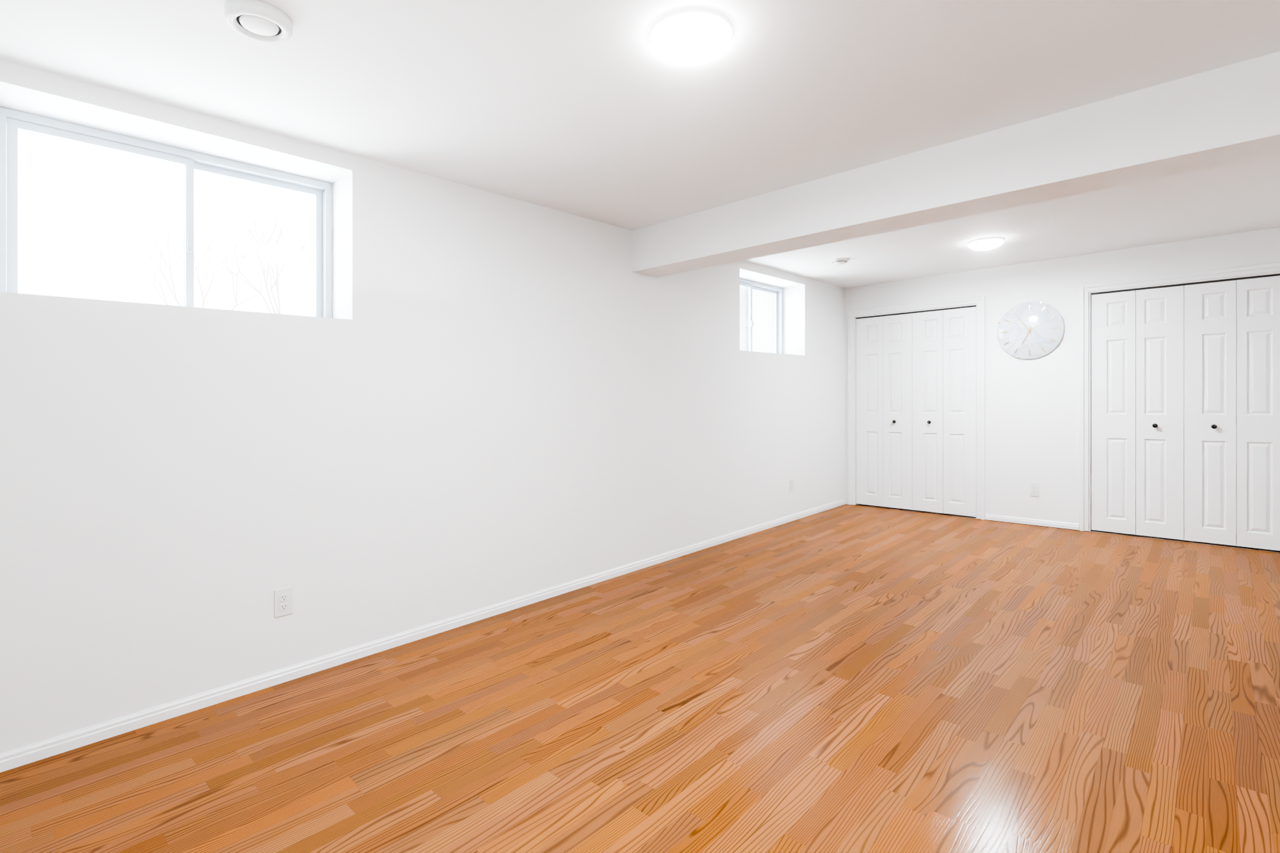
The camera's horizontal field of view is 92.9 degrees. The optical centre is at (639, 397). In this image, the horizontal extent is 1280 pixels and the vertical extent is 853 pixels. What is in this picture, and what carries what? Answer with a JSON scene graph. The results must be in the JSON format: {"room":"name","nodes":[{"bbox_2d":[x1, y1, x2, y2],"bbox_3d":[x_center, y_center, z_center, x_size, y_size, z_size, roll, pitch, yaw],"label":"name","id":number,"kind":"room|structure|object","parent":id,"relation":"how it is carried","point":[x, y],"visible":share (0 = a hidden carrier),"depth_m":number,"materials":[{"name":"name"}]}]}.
{"room":"empty finished basement","nodes":[
{"label":"empty finished basement","id":0,"kind":"room"},
{"bbox_2d":[0,58,844,753],"bbox_3d":[-0.216,0.029,4.270,0.340,2.446,8.265,0,0,43],"label":"wall","id":1,"kind":"structure","parent":0,"point":[463,399],"depth_m":2.88,"materials":[{"name":"white paint"}]},
{"bbox_2d":[0,106,332,318],"bbox_3d":[-1.931,-0.682,2.601,0.099,0.737,1.140,0,0,43],"label":"window","id":2,"kind":"structure","parent":1,"relation":"in","point":[13,122],"depth_m":2.53,"materials":[{"name":"white plastic"}]},
{"bbox_2d":[274,586,293,617],"bbox_3d":[-1.533,0.882,2.616,0.008,0.116,0.070,0,0,43],"label":"electrical outlet","id":3,"kind":"object","parent":1,"relation":"attached to","point":[283,601],"visible":1,"depth_m":2.61,"materials":[{"name":"white plastic"}]},
{"bbox_2d":[0,498,846,772],"bbox_3d":[-0.301,1.176,3.924,0.012,0.141,7.405,0,0,43],"label":"baseboard","id":4,"kind":"structure","parent":1,"relation":"attached to","point":[31,753],"depth_m":2.71,"materials":[{"name":"white paint"}]},
{"bbox_2d":[739,278,782,353],"bbox_3d":[1.032,-0.730,5.752,0.099,0.737,1.126,0,0,43],"label":"window","id":5,"kind":"structure","parent":1,"relation":"in","point":[761,317],"depth_m":5.93,"materials":[{"name":"glass"}]},
{"bbox_2d":[789,478,794,491],"bbox_3d":[1.447,0.838,5.785,0.008,0.116,0.070,0,0,43],"label":"electrical outlet","id":6,"kind":"object","parent":1,"relation":"attached to","point":[792,485],"visible":1,"depth_m":5.78,"materials":[{"name":"white plastic"}]},
{"bbox_2d":[0,504,1279,852],"bbox_3d":[1.302,1.239,2.842,4.510,0.266,8.265,0,0,43],"label":"floor","id":7,"kind":"structure","parent":0,"point":[854,679],"depth_m":2.22,"materials":[{"name":"laminate"}]},
{"bbox_2d":[0,0,1279,287],"bbox_3d":[1.302,-1.231,2.842,4.510,0.266,8.265,0,0,43],"label":"ceiling","id":8,"kind":"structure","parent":0,"point":[600,111],"depth_m":2.26,"materials":[{"name":"white paint"}]},
{"bbox_2d":[224,0,292,43],"bbox_3d":[-1.131,-1.113,1.806,0.172,0.040,0.172,0,0,43],"label":"ceiling vent","id":9,"kind":"object","parent":8,"relation":"in","point":[260,21],"visible":1,"depth_m":1.78,"materials":[{"name":"white plastic"}]},
{"bbox_2d":[648,6,733,65],"bbox_3d":[0.162,-1.121,1.927,0.266,0.068,0.266,0,0,43],"label":"ceiling light","id":10,"kind":"object","parent":8,"relation":"attached to","point":[692,36],"visible":1,"depth_m":1.86,"materials":[{"name":"white plastic"}]},
{"bbox_2d":[831,258,847,264],"bbox_3d":[1.717,-1.160,5.227,0.136,0.039,0.136,0,0,43],"label":"smoke detector","id":11,"kind":"object","parent":8,"relation":"attached to","point":[839,261],"visible":1,"depth_m":5.18,"materials":[{"name":"white plastic"}]},
{"bbox_2d":[632,51,1279,277],"bbox_3d":[1.514,-1.032,2.907,4.050,0.336,0.270,0,0,43],"label":"bulkhead","id":12,"kind":"object","parent":8,"relation":"attached to","point":[1220,116],"visible":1,"depth_m":2.66,"materials":[{"name":"white paint"}]},
{"bbox_2d":[967,236,1004,250],"bbox_3d":[2.639,-1.161,4.643,0.248,0.068,0.248,0,0,43],"label":"ceiling light","id":13,"kind":"object","parent":8,"relation":"attached to","point":[987,243],"visible":1,"depth_m":4.57,"materials":[{"name":"white plastic"}]},
{"bbox_2d":[844,227,1279,552],"bbox_3d":[3.919,-0.039,5.464,4.050,2.405,0.620,0,0,43],"label":"wall","id":14,"kind":"structure","parent":0,"point":[1032,420],"depth_m":5.39,"materials":[{"name":"white paint"}]},
{"bbox_2d":[855,305,975,517],"bbox_3d":[2.754,0.139,6.152,1.172,2.017,0.074,0,0,43],"label":"closet doors","id":15,"kind":"structure","parent":14,"relation":"in","point":[916,410],"depth_m":6.11,"materials":[{"name":"white paint"}]},
{"bbox_2d":[848,295,984,519],"bbox_3d":[2.772,0.108,6.171,1.328,2.110,0.120,0,0,43],"label":"door frame","id":16,"kind":"structure","parent":14,"relation":"attached to","point":[979,301],"depth_m":5.89,"materials":[{"name":"white paint"}]},
{"bbox_2d":[997,301,1064,359],"bbox_3d":[3.468,-0.595,5.417,0.516,0.516,0.066,0,0,43],"label":"clock","id":17,"kind":"object","parent":14,"relation":"attached to","point":[1031,330],"visible":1,"depth_m":5.42,"materials":[{"name":"stone"}]},
{"bbox_2d":[979,513,1087,531],"bbox_3d":[3.488,1.114,5.436,0.714,0.067,0.012,0,0,43],"label":"baseboard","id":18,"kind":"structure","parent":14,"relation":"attached to","point":[1062,525],"depth_m":5.41,"materials":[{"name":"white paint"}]},
{"bbox_2d":[1030,483,1039,496],"bbox_3d":[3.514,0.825,5.413,0.070,0.116,0.008,0,0,43],"label":"electrical outlet","id":19,"kind":"object","parent":14,"relation":"attached to","point":[1034,489],"visible":1,"depth_m":5.41,"materials":[{"name":"white plastic"}]},
{"bbox_2d":[1079,262,1279,531],"bbox_3d":[4.266,0.084,4.767,1.328,2.110,0.120,0,0,43],"label":"door frame","id":20,"kind":"structure","parent":14,"relation":"attached to","point":[1085,409],"depth_m":5.15,"materials":[{"name":"white paint"}]},
{"bbox_2d":[1091,273,1279,551],"bbox_3d":[4.247,0.115,4.747,1.172,2.017,0.074,0,0,43],"label":"closet doors","id":21,"kind":"structure","parent":14,"relation":"in","point":[1185,411],"depth_m":4.72,"materials":[{"name":"white paint"}]},
{"label":"outside","id":22,"kind":"structure","parent":0,"visible":0},
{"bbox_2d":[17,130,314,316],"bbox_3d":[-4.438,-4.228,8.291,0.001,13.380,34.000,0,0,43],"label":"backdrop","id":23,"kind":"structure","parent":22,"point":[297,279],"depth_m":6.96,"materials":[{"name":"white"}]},
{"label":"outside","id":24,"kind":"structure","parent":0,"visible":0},
{"bbox_2d":[128,206,309,314],"bbox_3d":[-3.418,-0.121,4.985,1.137,2.765,1.074,0,0,43],"label":"tree","id":25,"kind":"object","parent":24,"point":[264,278],"depth_m":4.91,"materials":[{"name":"white plant"}]}
]}

